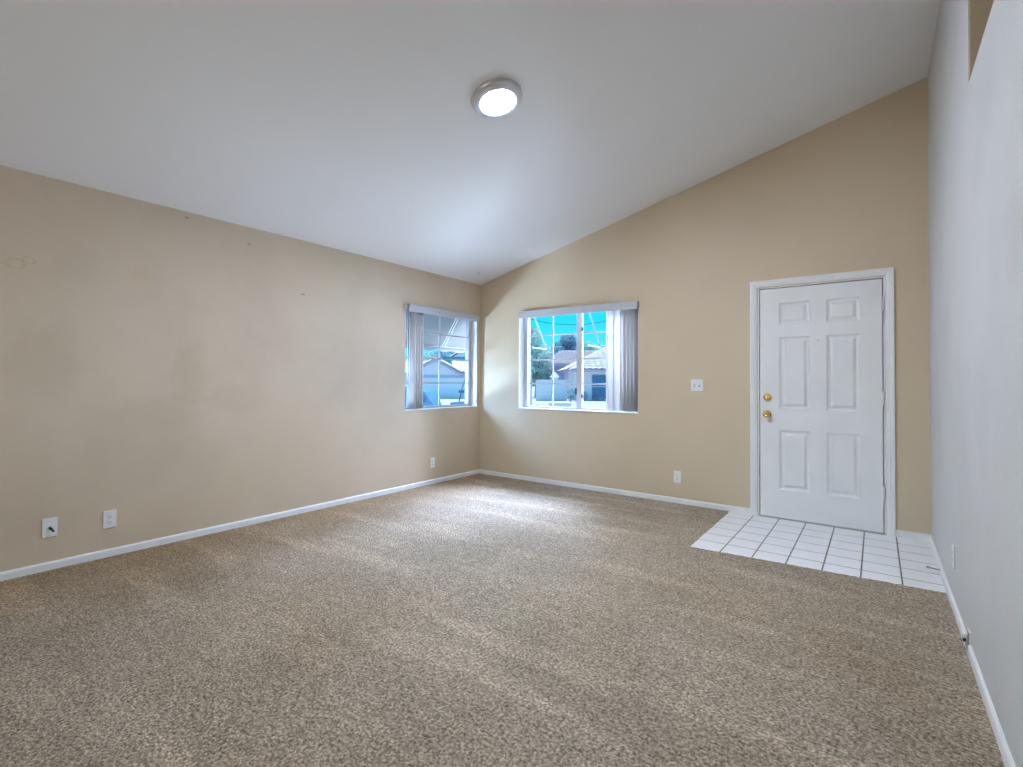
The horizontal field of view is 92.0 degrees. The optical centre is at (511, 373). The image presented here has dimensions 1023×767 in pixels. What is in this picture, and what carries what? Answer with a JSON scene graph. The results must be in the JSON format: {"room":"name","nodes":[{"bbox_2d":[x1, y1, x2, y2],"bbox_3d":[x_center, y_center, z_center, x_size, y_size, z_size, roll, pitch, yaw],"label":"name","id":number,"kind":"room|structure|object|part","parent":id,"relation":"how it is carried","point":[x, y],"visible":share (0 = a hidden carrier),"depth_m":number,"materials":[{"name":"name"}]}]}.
{"room":"empty living room","nodes":[
{"label":"empty living room","id":0,"kind":"room"},
{"bbox_2d":[0,165,480,571],"bbox_3d":[-2.889,0.028,3.209,0.160,2.499,8.452,0,-1,36],"label":"wall","id":1,"kind":"structure","parent":0,"point":[173,371],"depth_m":3.69,"materials":[{"name":"beige paint"}]},
{"bbox_2d":[42,517,57,537],"bbox_3d":[-2.863,0.963,3.065,0.045,0.117,0.071,0,-1,36],"label":"outlet","id":2,"kind":"object","parent":1,"relation":"attached to","point":[49,526],"visible":1,"depth_m":3.07,"materials":[{"name":"white plastic"}]},
{"bbox_2d":[103,509,115,528],"bbox_3d":[-2.699,0.982,3.317,0.009,0.117,0.071,0,-1,36],"label":"wall outlet","id":3,"kind":"object","parent":1,"relation":"attached to","point":[109,517],"visible":1,"depth_m":3.31,"materials":[{"name":"white plastic"}]},
{"bbox_2d":[0,469,479,580],"bbox_3d":[-2.828,1.207,3.138,0.012,0.063,8.132,0,-1,36],"label":"baseboard","id":4,"kind":"structure","parent":1,"relation":"attached to","point":[28,570],"depth_m":3.73,"materials":[{"name":"white wood"}]},
{"bbox_2d":[430,457,434,467],"bbox_3d":[-0.917,1.040,5.730,0.009,0.117,0.071,0,-1,36],"label":"wall outlet","id":5,"kind":"object","parent":1,"relation":"attached to","point":[432,460],"visible":1,"depth_m":5.72,"materials":[{"name":"white plastic"}]},
{"bbox_2d":[405,309,465,352],"bbox_3d":[-1.081,-0.588,6.108,0.372,0.586,1.920,0,-1,36],"label":"awning","id":6,"kind":"object","parent":1,"relation":"attached to","point":[448,326],"visible":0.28,"depth_m":6.48,"materials":[{"name":"fabric"}]},
{"bbox_2d":[404,305,476,410],"bbox_3d":[-0.865,-0.158,5.939,0.165,1.168,1.218,0,-1,36],"label":"window","id":7,"kind":"structure","parent":1,"relation":"in","point":[470,337],"depth_m":6.39,"materials":[{"name":"grey plastic"}]},
{"bbox_3d":[-0.847,0.420,5.913,0.110,0.012,1.218,0,-1,36],"label":"sill","id":8,"kind":"part","parent":7,"relation":"part of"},
{"bbox_2d":[407,304,478,408],"bbox_3d":[-0.820,-0.172,5.912,0.130,1.160,1.186,0,-1,36],"label":"vertical blind","id":9,"kind":"object","parent":7,"relation":"attached to","point":[416,317],"visible":1,"depth_m":5.57,"materials":[{"name":"grey plastic"}]},
{"bbox_3d":[-0.780,-0.734,5.895,0.040,0.030,1.170,0,-1,36],"label":"head rail","id":10,"kind":"part","parent":9,"relation":"part of","materials":[{"name":"grey plastic"}]},
{"bbox_2d":[0,0,939,284],"bbox_3d":[-0.044,-2.215,1.096,8.050,2.226,9.232,0,-1,36],"label":"ceiling","id":11,"kind":"structure","parent":0,"point":[352,126],"depth_m":3.12,"materials":[{"name":"white paint"}]},
{"bbox_2d":[471,78,521,117],"bbox_3d":[-0.094,-1.742,3.144,0.323,0.108,0.330,0,-1,22],"label":"ceiling light","id":12,"kind":"object","parent":11,"relation":"attached to","point":[496,97],"visible":1,"depth_m":3.10,"materials":[{"name":"grey"}]},
{"bbox_2d":[480,90,514,114],"bbox_3d":[-0.088,-1.719,3.139,0.222,0.008,0.222,-17,-11,35],"label":"diffuser","id":13,"kind":"object","parent":12,"relation":"attached to","point":[492,102],"depth_m":3.13,"materials":[{"name":"white"}]},
{"bbox_2d":[0,473,1004,766],"bbox_3d":[-1.030,1.223,1.810,4.481,0.014,8.132,0,-1,36],"label":"floor","id":14,"kind":"structure","parent":0,"point":[476,620],"depth_m":2.19,"materials":[{"name":"beige carpet"}]},
{"bbox_2d":[479,77,930,534],"bbox_3d":[2.540,-0.818,4.374,7.200,4.303,0.160,0,-1,36],"label":"wall","id":15,"kind":"structure","parent":0,"point":[849,193],"depth_m":4.69,"materials":[{"name":"beige paint"}]},
{"bbox_2d":[532,313,605,349],"bbox_3d":[0.927,-0.545,5.875,1.620,0.476,0.352,0,-1,36],"label":"awning","id":16,"kind":"object","parent":15,"relation":"attached to","point":[599,346],"visible":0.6,"depth_m":5.95,"materials":[{"name":"grey metal"}]},
{"bbox_2d":[518,309,638,413],"bbox_3d":[0.751,-0.152,5.671,1.543,1.168,0.165,0,-1,36],"label":"window","id":17,"kind":"structure","parent":15,"relation":"in","point":[524,323],"depth_m":5.91,"materials":[{"name":"grey plastic"}]},
{"bbox_3d":[0.731,0.425,5.639,1.543,0.012,0.110,0,-1,36],"label":"sill","id":18,"kind":"part","parent":17,"relation":"part of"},
{"bbox_2d":[519,301,638,411],"bbox_3d":[0.734,-0.168,5.609,1.510,1.158,0.145,0,-1,36],"label":"vertical blind","id":19,"kind":"object","parent":17,"relation":"attached to","point":[622,317],"visible":0.98,"depth_m":5.30,"materials":[{"name":"grey plastic"}]},
{"bbox_2d":[479,469,749,514],"bbox_3d":[0.881,1.272,5.446,3.214,0.063,0.012,0,-1,36],"label":"baseboard","id":20,"kind":"structure","parent":15,"relation":"attached to","point":[736,509],"depth_m":5.19,"materials":[{"name":"white wood"}]},
{"bbox_2d":[674,471,680,482],"bbox_3d":[1.643,1.030,4.891,0.071,0.117,0.009,0,-1,36],"label":"wall outlet","id":21,"kind":"object","parent":15,"relation":"attached to","point":[677,474],"visible":1,"depth_m":4.89,"materials":[{"name":"white plastic"}]},
{"bbox_2d":[691,379,702,390],"bbox_3d":[1.797,0.119,4.791,0.116,0.117,0.018,0,-1,36],"label":"light switch","id":22,"kind":"object","parent":15,"relation":"attached to","point":[696,384],"visible":1,"depth_m":4.79,"materials":[{"name":"white plastic"}]},
{"bbox_2d":[750,267,895,536],"bbox_3d":[2.632,0.226,4.242,1.043,2.121,0.225,0,-1,36],"label":"door","id":23,"kind":"structure","parent":15,"relation":"in","point":[826,413],"depth_m":4.17,"materials":[{"name":"white paint"}]},
{"bbox_3d":[2.202,0.227,4.489,0.056,2.120,0.019,0,-1,36],"label":"casing","id":24,"kind":"part","parent":23,"relation":"part of","materials":[{"name":"white wood"}]},
{"bbox_3d":[2.275,0.366,4.404,0.066,0.066,0.067,0,-1,36],"label":"knob","id":25,"kind":"part","parent":23,"relation":"part of","materials":[{"name":"gold metal"}]},
{"bbox_3d":[2.606,-0.808,4.214,1.043,0.056,0.019,0,-1,36],"label":"casing","id":26,"kind":"part","parent":23,"relation":"part of","materials":[{"name":"white wood"}]},
{"bbox_3d":[2.996,0.222,3.903,0.056,2.120,0.019,0,-1,36],"label":"casing","id":27,"kind":"part","parent":23,"relation":"part of","materials":[{"name":"white wood"}]},
{"bbox_2d":[896,530,928,541],"bbox_3d":[3.094,1.258,3.812,0.200,0.063,0.012,0,-1,36],"label":"baseboard","id":28,"kind":"structure","parent":15,"relation":"attached to","point":[899,533],"depth_m":3.81,"materials":[{"name":"white wood"}]},
{"bbox_2d":[690,512,945,592],"bbox_3d":[3.307,1.290,2.868,4.198,0.047,1.277,0,-1,36],"label":"floor tile","id":29,"kind":"structure","parent":0,"point":[896,560],"depth_m":3.58,"materials":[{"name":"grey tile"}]},
{"bbox_2d":[927,0,1022,766],"bbox_3d":[0.832,-0.563,0.474,0.120,3.636,8.132,0,-1,36],"label":"wall","id":30,"kind":"structure","parent":0,"point":[975,122],"depth_m":1.94,"materials":[{"name":"white paint"}]},
{"bbox_2d":[952,543,954,568],"bbox_3d":[2.353,0.975,2.630,0.009,0.117,0.071,0,-1,36],"label":"wall outlet","id":31,"kind":"object","parent":30,"relation":"attached to","point":[953,546],"visible":1,"depth_m":2.60,"materials":[{"name":"white plastic"}]},
{"bbox_2d":[961,627,970,651],"bbox_3d":[2.018,1.185,2.193,0.031,0.092,0.059,0,-1,36],"label":"phone jack","id":32,"kind":"object","parent":30,"relation":"attached to","point":[965,634],"visible":1,"depth_m":2.18,"materials":[{"name":"white plastic"}]},
{"bbox_2d":[929,534,1015,766],"bbox_3d":[0.768,1.186,0.484,0.012,0.063,8.132,0,-1,36],"label":"baseboard","id":33,"kind":"structure","parent":30,"relation":"attached to","point":[1005,752],"depth_m":1.92,"materials":[{"name":"white wood"}]},
{"bbox_2d":[969,0,993,76],"bbox_3d":[2.039,-1.712,2.114,0.117,0.894,0.011,0,-1,36],"label":"wall","id":34,"kind":"structure","parent":30,"relation":"attached to","point":[979,10],"depth_m":2.13,"materials":[{"name":"beige paint"}]},
{"label":"outside","id":35,"kind":"structure","parent":0,"visible":0},
{"bbox_2d":[440,386,605,408],"bbox_3d":[-2.862,2.984,70.430,200.000,0.300,230.000,0,-1,36],"label":"ground","id":36,"kind":"structure","parent":35,"point":[586,404],"depth_m":39.16,"materials":[{"name":"concrete"}]},
{"bbox_2d":[405,350,437,361],"bbox_3d":[-13.679,-0.324,75.023,5.149,6.341,2.982,0,-1,0],"label":"tree","id":37,"kind":"object","parent":36,"relation":"on","point":[429,352],"visible":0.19,"depth_m":74.99,"materials":[{"name":"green plant"}]},
{"bbox_2d":[405,386,441,406],"bbox_3d":[-4.588,1.168,16.977,4.225,1.470,1.710,0,-1,0],"label":"car","id":38,"kind":"object","parent":36,"relation":"on","point":[429,398],"visible":0.03,"depth_m":16.23,"materials":[{"name":"blue paint"}]},
{"bbox_2d":[405,359,464,398],"bbox_3d":[-8.610,0.512,50.821,13.800,3.893,9.354,0,-1,0],"label":"house","id":39,"kind":"structure","parent":36,"relation":"on","point":[455,372],"depth_m":46.46,"materials":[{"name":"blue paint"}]},
{"bbox_2d":[432,351,455,357],"bbox_3d":[-10.543,-0.619,85.060,6.633,7.318,3.041,0,-1,0],"label":"tree","id":40,"kind":"object","parent":36,"relation":"on","point":[444,353],"visible":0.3,"depth_m":84.45,"materials":[{"name":"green plant"}]},
{"bbox_2d":[442,357,464,365],"bbox_3d":[-6.149,0.332,63.493,5.100,4.720,3.220,0,-1,0],"label":"shed","id":41,"kind":"object","parent":36,"relation":"on","point":[459,358],"visible":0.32,"depth_m":62.03,"materials":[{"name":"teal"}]},
{"bbox_2d":[449,352,464,356],"bbox_3d":[-7.072,-0.353,75.016,5.959,6.475,6.600,0,-1,0],"label":"house","id":42,"kind":"structure","parent":36,"relation":"on","point":[454,354],"depth_m":72.06,"materials":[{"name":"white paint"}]},
{"bbox_2d":[450,379,464,404],"bbox_3d":[-2.932,0.366,34.538,2.639,3.700,0.922,0,-1,0],"label":"basketball hoop","id":43,"kind":"object","parent":36,"relation":"on","point":[461,391],"visible":0.27,"depth_m":34.50,"materials":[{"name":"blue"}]},
{"bbox_3d":[-3.623,2.092,34.569,1.280,0.240,0.800,0,-1,0],"label":"tank","id":44,"kind":"part","parent":43,"relation":"part of","materials":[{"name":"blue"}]},
{"bbox_2d":[530,356,532,405],"bbox_3d":[0.958,0.603,24.993,0.220,2.950,0.220,0,-1,0],"label":"porch post","id":45,"kind":"object","parent":36,"relation":"on","point":[531,357],"visible":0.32,"depth_m":24.92,"materials":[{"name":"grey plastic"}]},
{"bbox_2d":[530,326,554,397],"bbox_3d":[1.768,-1.186,51.597,5.673,7.467,3.375,0,-1,0],"label":"shade tree","id":46,"kind":"object","parent":36,"relation":"on","point":[543,371],"visible":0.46,"depth_m":51.11,"materials":[{"name":"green plant"}]},
{"bbox_2d":[535,380,567,400],"bbox_3d":[3.490,1.486,42.794,2.980,1.830,0.643,1,-1,-16],"label":"wall","id":47,"kind":"structure","parent":36,"relation":"on","point":[543,391],"depth_m":42.50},
{"bbox_2d":[539,346,567,361],"bbox_3d":[6.592,-0.472,70.024,5.590,6.741,2.681,0,-1,0],"label":"bushy tree","id":48,"kind":"object","parent":36,"relation":"on","point":[551,346],"visible":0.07,"depth_m":69.72,"materials":[{"name":"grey plant"}]},
{"bbox_2d":[550,371,558,379],"bbox_3d":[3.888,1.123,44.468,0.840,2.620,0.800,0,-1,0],"label":"house","id":49,"kind":"structure","parent":36,"relation":"on","point":[556,376],"depth_m":44.20,"materials":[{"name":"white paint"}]},
{"bbox_2d":[548,402,571,406],"bbox_3d":[2.420,1.774,24.773,1.150,0.620,0.700,0,-1,0],"label":"wall","id":50,"kind":"structure","parent":36,"relation":"on","point":[556,404],"depth_m":24.48,"materials":[{"name":"white"}]},
{"bbox_2d":[551,334,584,353],"bbox_3d":[8.927,-1.675,77.758,5.732,9.435,4.075,0,-1,0],"label":"tree","id":51,"kind":"object","parent":36,"relation":"on","point":[571,345],"visible":0.45,"depth_m":77.31,"materials":[{"name":"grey plant"}]},
{"bbox_2d":[544,350,595,379],"bbox_3d":[8.220,-0.004,57.635,9.390,5.385,8.749,0,-1,0],"label":"house","id":52,"kind":"structure","parent":36,"relation":"on","point":[558,364],"depth_m":55.38,"materials":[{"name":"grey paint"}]},
{"bbox_2d":[566,388,575,401],"bbox_3d":[4.935,1.793,40.987,0.961,1.173,0.929,0,-1,0],"label":"shrub","id":53,"kind":"object","parent":36,"relation":"on","point":[572,391],"visible":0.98,"depth_m":40.85,"materials":[{"name":"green plant"}]},
{"bbox_2d":[557,347,605,400],"bbox_3d":[10.014,-0.243,47.936,10.318,5.551,9.352,0,-1,0],"label":"house","id":54,"kind":"structure","parent":36,"relation":"on","point":[594,370],"depth_m":43.99,"materials":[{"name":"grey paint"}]},
{"bbox_3d":[7.803,1.230,43.966,1.240,2.120,0.020,0,-1,0],"label":"pane","id":55,"kind":"part","parent":54,"relation":"part of","materials":[{"name":"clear glass"}]},
{"bbox_2d":[583,391,587,399],"bbox_3d":[6.124,1.957,42.961,1.117,0.930,1.152,0,-1,0],"label":"shrub","id":56,"kind":"object","parent":36,"relation":"on","point":[584,392],"visible":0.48,"depth_m":42.83,"materials":[{"name":"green plant"}]},
{"bbox_2d":[583,341,599,350],"bbox_3d":[10.260,-0.708,65.970,4.717,7.121,3.100,0,-1,0],"label":"bushy tree","id":57,"kind":"object","parent":36,"relation":"on","point":[590,348],"visible":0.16,"depth_m":65.66,"materials":[{"name":"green plant"}]},
{"bbox_2d":[592,397,604,400],"bbox_3d":[7.612,2.243,43.043,1.195,0.427,1.165,0,-1,0],"label":"shrub","id":58,"kind":"object","parent":36,"relation":"on","point":[599,398],"visible":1,"depth_m":42.85,"materials":[{"name":"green plant"}]},
{"bbox_3d":[-0.935,-1.074,30.023,0.251,6.450,1.600,0,-1,0],"label":"utility pole","id":59,"kind":"object","parent":36,"relation":"on","visible":0},
{"bbox_2d":[531,319,604,324],"bbox_3d":[3.579,-3.479,30.065,8.793,1.106,0.036,0,-1,0],"label":"power cable","id":60,"kind":"object","parent":59,"relation":"attached to","point":[531,319],"visible":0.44,"depth_m":30.05,"materials":[{"name":"grey plastic"}]}
]}

